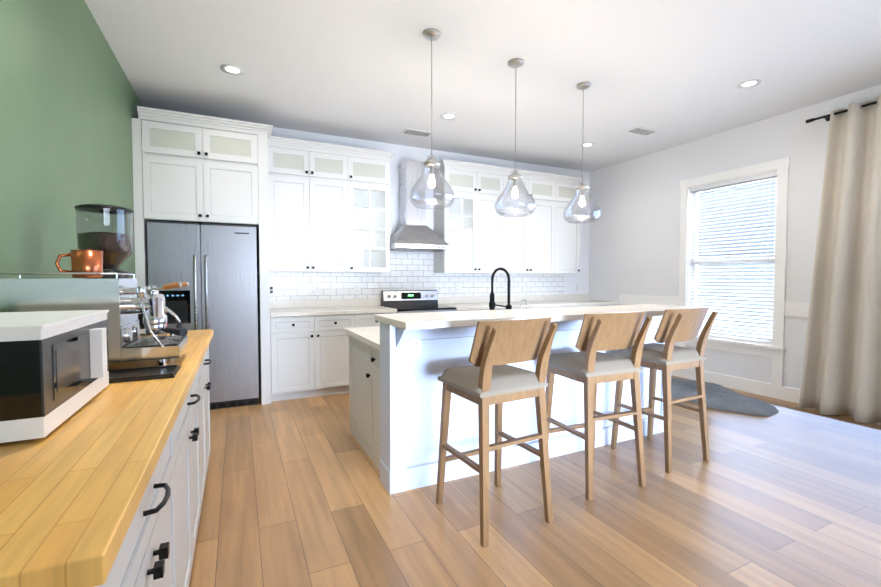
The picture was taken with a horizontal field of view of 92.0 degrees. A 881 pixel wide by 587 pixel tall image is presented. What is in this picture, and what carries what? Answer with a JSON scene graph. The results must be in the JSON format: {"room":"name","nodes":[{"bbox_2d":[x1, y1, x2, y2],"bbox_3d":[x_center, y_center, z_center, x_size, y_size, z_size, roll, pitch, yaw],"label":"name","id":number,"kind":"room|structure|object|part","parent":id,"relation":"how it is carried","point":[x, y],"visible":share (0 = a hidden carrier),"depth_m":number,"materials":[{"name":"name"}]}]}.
{"room":"kitchen","nodes":[
{"label":"kitchen","id":0,"kind":"room"},
{"bbox_2d":[0,0,142,277],"bbox_3d":[-0.610,-0.191,-0.820,0.150,2.970,11.330,-1,2,-25],"label":"wall","id":1,"kind":"structure","parent":0,"point":[70,102],"depth_m":2.17,"materials":[{"name":"green paint"}]},
{"bbox_2d":[256,127,589,374],"bbox_3d":[-0.320,-0.419,5.669,6.250,2.970,0.150,-1,2,-25],"label":"wall","id":2,"kind":"structure","parent":0,"point":[402,154],"depth_m":5.64,"materials":[{"name":"white paint"}]},
{"bbox_2d":[139,114,214,224],"bbox_3d":[-2.536,-1.137,4.165,0.533,0.910,0.613,-1,2,-25],"label":"upper cabinet","id":3,"kind":"object","parent":2,"relation":"attached to","point":[175,153],"depth_m":3.88,"materials":[{"name":"white wood"}]},
{"bbox_2d":[211,122,258,233],"bbox_3d":[-2.161,-1.143,4.343,0.533,0.910,0.613,-1,2,-25],"label":"upper cabinet","id":4,"kind":"object","parent":2,"relation":"attached to","point":[234,149],"depth_m":4.10,"materials":[{"name":"white wood"}]},
{"bbox_2d":[263,142,354,273],"bbox_3d":[-1.479,-0.920,4.830,0.907,1.350,0.333,-1,2,-25],"label":"upper cabinet","id":5,"kind":"object","parent":2,"relation":"attached to","point":[331,266],"depth_m":4.66,"materials":[{"name":"white wood"}]},
{"bbox_2d":[310,284,315,293],"bbox_3d":[-1.505,-0.051,5.020,0.070,0.114,0.008,-1,2,-25],"label":"outlet","id":6,"kind":"object","parent":2,"relation":"attached to","point":[312,286],"depth_m":5.02,"materials":[{"name":"white plastic"}]},
{"bbox_2d":[354,284,359,292],"bbox_3d":[-1.027,-0.059,5.247,0.070,0.114,0.008,-1,2,-25],"label":"outlet","id":7,"kind":"object","parent":2,"relation":"attached to","point":[356,286],"depth_m":5.24,"materials":[{"name":"white plastic"}]},
{"bbox_2d":[355,154,390,193],"bbox_3d":[-0.924,-1.444,5.076,0.559,0.320,0.333,-1,2,-25],"label":"upper cabinet","id":8,"kind":"object","parent":2,"relation":"attached to","point":[372,171],"depth_m":4.96,"materials":[{"name":"white wood"}]},
{"bbox_2d":[390,159,449,251],"bbox_3d":[-0.308,-1.087,5.283,0.710,1.108,0.490,-1,2,-25],"label":"range hood","id":9,"kind":"object","parent":2,"relation":"attached to","point":[413,232],"visible":0.92,"depth_m":5.24,"materials":[{"name":"silver metal"}]},
{"bbox_2d":[267,294,588,309],"bbox_3d":[0.219,0.090,5.847,4.836,0.100,0.020,-1,2,-25],"label":"backsplash","id":10,"kind":"structure","parent":2,"relation":"attached to","point":[272,303],"depth_m":5.36,"materials":[{"name":"white stone"}]},
{"bbox_2d":[455,283,459,291],"bbox_3d":[0.238,-0.080,5.848,0.070,0.114,0.008,-1,2,-25],"label":"outlet","id":11,"kind":"object","parent":2,"relation":"attached to","point":[457,285],"depth_m":5.84,"materials":[{"name":"white plastic"}]},
{"bbox_2d":[434,162,482,197],"bbox_3d":[0.218,-1.463,5.618,0.529,0.320,0.333,-1,2,-25],"label":"upper cabinet","id":12,"kind":"object","parent":2,"relation":"attached to","point":[463,180],"depth_m":5.48,"materials":[{"name":"white wood"}]},
{"bbox_2d":[459,170,506,273],"bbox_3d":[0.590,-0.955,5.813,0.532,1.350,0.333,-1,2,-25],"label":"upper cabinet","id":13,"kind":"object","parent":2,"relation":"attached to","point":[482,231],"depth_m":5.67,"materials":[{"name":"white wood"}]},
{"bbox_2d":[507,170,534,273],"bbox_3d":[0.965,-0.961,5.992,0.532,1.350,0.333,-1,2,-25],"label":"upper cabinet","id":14,"kind":"object","parent":2,"relation":"attached to","point":[520,230],"depth_m":5.89,"materials":[{"name":"white wood"}]},
{"bbox_2d":[531,174,558,273],"bbox_3d":[1.365,-0.967,6.182,0.588,1.350,0.333,-1,2,-25],"label":"upper cabinet","id":15,"kind":"object","parent":2,"relation":"attached to","point":[546,189],"depth_m":6.08,"materials":[{"name":"white wood"}]},
{"bbox_2d":[559,178,579,273],"bbox_3d":[1.764,-0.974,6.371,0.528,1.350,0.333,-1,2,-25],"label":"upper cabinet","id":16,"kind":"object","parent":2,"relation":"attached to","point":[569,233],"depth_m":6.25,"materials":[{"name":"white wood"}]},
{"bbox_2d":[84,0,880,171],"bbox_3d":[2.145,-1.771,0.434,6.250,0.100,11.630,-1,2,-25],"label":"ceiling","id":17,"kind":"structure","parent":0,"point":[674,73],"depth_m":3.41,"materials":[{"name":"white paint"}]},
{"bbox_2d":[221,64,243,74],"bbox_3d":[-1.698,-1.825,3.474,0.176,0.006,0.176,-1,2,-25],"label":"recessed light","id":18,"kind":"object","parent":17,"relation":"in","point":[231,69],"visible":1,"depth_m":3.47,"materials":[{"name":"white paint"}]},
{"bbox_2d":[401,128,432,136],"bbox_3d":[-0.272,-1.875,4.970,0.340,0.009,0.170,-1,2,-25],"label":"ceiling vent","id":19,"kind":"object","parent":17,"relation":"in","point":[415,132],"visible":1,"depth_m":4.95,"materials":[{"name":"white metal"}]},
{"bbox_2d":[409,29,454,209],"bbox_3d":[-0.061,-1.210,2.989,0.326,1.200,0.326,-1,2,-25],"label":"pendant light","id":20,"kind":"object","parent":17,"relation":"hanging from","point":[431,35],"visible":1,"depth_m":2.97,"materials":[{"name":"clear glass"}]},
{"bbox_2d":[441,113,456,119],"bbox_3d":[0.089,-1.860,4.467,0.176,0.006,0.176,-1,2,-25],"label":"recessed light","id":21,"kind":"object","parent":17,"relation":"in","point":[449,116],"visible":1,"depth_m":4.47,"materials":[{"name":"white paint"}]},
{"bbox_2d":[495,58,535,216],"bbox_3d":[0.595,-1.224,3.378,0.326,1.200,0.326,-1,2,-25],"label":"pendant light","id":22,"kind":"object","parent":17,"relation":"hanging from","point":[515,176],"visible":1,"depth_m":3.36,"materials":[{"name":"clear glass"}]},
{"bbox_2d":[563,82,600,222],"bbox_3d":[1.260,-1.238,3.772,0.326,1.200,0.326,-1,2,-25],"label":"pendant light","id":23,"kind":"object","parent":17,"relation":"hanging from","point":[582,186],"visible":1,"depth_m":3.75,"materials":[{"name":"clear glass"}]},
{"bbox_2d":[580,143,594,146],"bbox_3d":[1.871,-1.893,5.424,0.176,0.006,0.176,-1,2,-25],"label":"recessed light","id":24,"kind":"object","parent":17,"relation":"in","point":[588,144],"visible":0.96,"depth_m":5.41,"materials":[{"name":"white paint"}]},
{"bbox_2d":[625,127,658,135],"bbox_3d":[2.330,-1.874,4.923,0.340,0.009,0.170,-1,2,-25],"label":"ceiling vent","id":25,"kind":"object","parent":17,"relation":"in","point":[641,131],"visible":1,"depth_m":4.91,"materials":[{"name":"white metal"}]},
{"bbox_2d":[737,79,760,88],"bbox_3d":[2.700,-1.834,3.727,0.176,0.006,0.176,-1,2,-25],"label":"recessed light","id":26,"kind":"object","parent":17,"relation":"in","point":[751,83],"visible":1,"depth_m":3.72,"materials":[{"name":"white paint"}]},
{"bbox_2d":[189,375,880,586],"bbox_3d":[2.145,1.297,0.542,6.250,0.100,11.630,-1,2,-25],"label":"floor","id":27,"kind":"structure","parent":0,"point":[297,494],"depth_m":2.30,"materials":[{"name":"wood"}]},
{"bbox_2d":[0,329,212,586],"bbox_3d":[-1.280,0.750,1.594,0.678,0.920,2.625,-1,2,-25],"label":"base cabinet","id":28,"kind":"object","parent":27,"relation":"on","point":[105,487],"visible":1,"depth_m":0.86,"materials":[{"name":"white paint"}]},
{"bbox_2d":[0,310,108,442],"bbox_3d":[-1.114,0.185,1.042,0.434,0.246,0.508,-1,2,-25],"label":"microwave","id":29,"kind":"object","parent":28,"relation":"on","point":[54,369],"visible":1,"depth_m":0.94,"materials":[{"name":"white plastic"}]},
{"bbox_2d":[0,272,188,365],"bbox_3d":[-1.329,0.102,1.673,0.602,0.366,0.318,-1,2,-25],"label":"espresso machine","id":30,"kind":"object","parent":28,"relation":"on","point":[125,302],"visible":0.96,"depth_m":1.57,"materials":[{"name":"silver metal"}]},
{"bbox_2d":[55,250,102,277],"bbox_3d":[-1.410,-0.115,1.666,0.144,0.108,0.100,-1,2,-25],"label":"mug","id":31,"kind":"object","parent":30,"relation":"on","point":[86,260],"visible":1,"depth_m":1.64,"materials":[{"name":"orange metal"}]},
{"bbox_2d":[75,204,150,336],"bbox_3d":[-1.566,-0.070,2.047,0.281,0.685,0.222,-1,2,-25],"label":"grinder","id":32,"kind":"object","parent":28,"relation":"on","point":[116,249],"visible":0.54,"depth_m":1.99,"materials":[{"name":"black plastic"}]},
{"bbox_2d":[109,365,180,382],"bbox_3d":[-1.108,0.285,1.491,0.320,0.014,0.180,-1,2,-25],"label":"mat","id":33,"kind":"object","parent":28,"relation":"on","point":[140,374],"visible":0.56,"depth_m":1.51,"materials":[{"name":"black plastic"}]},
{"bbox_2d":[147,221,258,409],"bbox_3d":[-2.332,0.223,4.263,0.900,1.785,0.640,-1,2,-25],"label":"fridge","id":34,"kind":"object","parent":27,"relation":"on","point":[214,266],"visible":0.77,"depth_m":4.08,"materials":[{"name":"grey metal"}]},
{"bbox_2d":[267,314,362,401],"bbox_3d":[-1.425,0.659,4.759,0.917,0.880,0.608,-1,2,-25],"label":"base cabinet","id":35,"kind":"object","parent":27,"relation":"on","point":[307,357],"depth_m":4.45,"materials":[{"name":"white wood"}]},
{"bbox_2d":[267,306,396,317],"bbox_3d":[-1.230,0.196,4.826,1.339,0.040,0.626,-1,2,-25],"label":"countertop","id":36,"kind":"structure","parent":35,"relation":"on","point":[304,311],"depth_m":4.63,"materials":[{"name":"white stone"}]},
{"bbox_2d":[363,314,379,326],"bbox_3d":[-0.874,0.649,5.021,0.539,0.880,0.608,-1,2,-25],"label":"base cabinet","id":37,"kind":"object","parent":27,"relation":"on","point":[369,320],"depth_m":4.72,"materials":[{"name":"white wood"}]},
{"bbox_2d":[382,290,455,312],"bbox_3d":[-0.268,0.523,5.255,0.748,1.115,0.642,-1,2,-25],"label":"range","id":38,"kind":"object","parent":27,"relation":"on","point":[411,301],"visible":0.29,"depth_m":5.39,"materials":[{"name":"silver metal"}]},
{"bbox_2d":[436,317,557,547],"bbox_3d":[0.292,0.654,2.270,0.455,1.066,0.516,-1,2,-29],"label":"stool","id":39,"kind":"object","parent":27,"relation":"on","point":[487,379],"visible":1,"depth_m":2.15,"materials":[{"name":"brown wood"}]},
{"bbox_2d":[344,303,671,493],"bbox_3d":[0.591,0.643,3.476,2.460,1.000,1.340,-1,2,-25],"label":"kitchen island","id":40,"kind":"object","parent":27,"relation":"on","point":[399,363],"depth_m":2.74,"materials":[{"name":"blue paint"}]},
{"bbox_2d":[489,267,527,309],"bbox_3d":[0.548,0.043,3.325,0.330,0.499,0.148,-1,2,-25],"label":"faucet","id":41,"kind":"object","parent":40,"relation":"on","point":[492,304],"depth_m":3.28,"materials":[{"name":"black metal"}]},
{"bbox_2d":[375,304,714,330],"bbox_3d":[0.845,0.140,2.981,2.530,0.039,0.560,-1,2,-25],"label":"island countertop","id":42,"kind":"structure","parent":40,"relation":"on","point":[425,321],"depth_m":2.67,"materials":[{"name":"white stone"}]},
{"bbox_2d":[527,306,550,308],"bbox_3d":[0.906,0.620,5.866,1.017,0.880,0.608,-1,2,-25],"label":"base cabinet","id":43,"kind":"object","parent":27,"relation":"on","point":[529,307],"depth_m":5.71,"materials":[{"name":"white plastic"}]},
{"bbox_2d":[439,298,618,309],"bbox_3d":[1.296,0.154,6.026,2.739,0.040,0.626,-1,2,-25],"label":"countertop","id":44,"kind":"structure","parent":43,"relation":"on","point":[582,301],"depth_m":5.85,"materials":[{"name":"white stone"}]},
{"bbox_2d":[540,311,651,500],"bbox_3d":[0.967,0.640,2.679,0.455,1.066,0.516,-1,2,-22],"label":"stool","id":45,"kind":"object","parent":27,"relation":"on","point":[589,366],"visible":1,"depth_m":2.54,"materials":[{"name":"brown wood"}]},
{"bbox_2d":[611,307,717,473],"bbox_3d":[1.582,0.628,3.027,0.462,1.066,0.530,-1,2,-25],"label":"stool","id":46,"kind":"object","parent":27,"relation":"on","point":[668,356],"visible":0.96,"depth_m":2.90,"materials":[{"name":"brown wood"}]},
{"bbox_2d":[671,378,778,415],"bbox_3d":[2.852,1.063,4.603,0.944,0.075,1.406,-1,2,-25],"label":"rug","id":47,"kind":"object","parent":27,"relation":"on","point":[719,397],"visible":0.69,"depth_m":4.26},
{"bbox_2d":[589,84,880,389],"bbox_3d":[4.899,-0.283,1.797,0.150,2.970,11.330,-1,2,-25],"label":"wall","id":48,"kind":"structure","parent":0,"point":[634,239],"depth_m":5.15,"materials":[{"name":"white paint"}]},
{"bbox_2d":[619,157,809,403],"bbox_3d":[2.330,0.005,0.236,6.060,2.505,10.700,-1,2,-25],"label":"window trim","id":49,"kind":"structure","parent":48,"relation":"attached to","point":[776,348],"depth_m":4.68,"materials":[{"name":"white paint"}]},
{"bbox_2d":[691,178,776,340],"bbox_3d":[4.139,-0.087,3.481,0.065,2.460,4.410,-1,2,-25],"label":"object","id":50,"kind":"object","parent":48,"relation":"in","point":[743,203],"depth_m":4.96,"materials":[{"name":"white plastic"}]},
{"bbox_2d":[689,171,776,343],"bbox_3d":[3.360,-0.384,4.945,0.066,1.841,0.948,-1,2,-25],"label":"window blinds","id":51,"kind":"object","parent":50,"relation":"attached to","point":[759,177],"visible":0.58,"depth_m":4.87,"materials":[{"name":"white plastic"}]},
{"bbox_3d":[3.410,-0.390,4.968,0.035,1.836,0.956,-1,2,-25],"label":"window sash","id":52,"kind":"part","parent":50,"relation":"part of","materials":[{"name":"white wood"}]},
{"bbox_2d":[798,94,880,422],"bbox_3d":[4.240,-0.253,2.687,0.274,2.823,3.300,-1,2,-25],"label":"curtain","id":53,"kind":"object","parent":48,"relation":"attached to","point":[841,372],"visible":1,"depth_m":3.85,"materials":[{"name":"beige fabric"}]},
{"bbox_3d":[4.308,-1.619,2.671,0.124,0.042,3.300,-1,2,-25],"label":"curtain rod","id":54,"kind":"part","parent":53,"relation":"part of","materials":[{"name":"black metal"}]}
]}

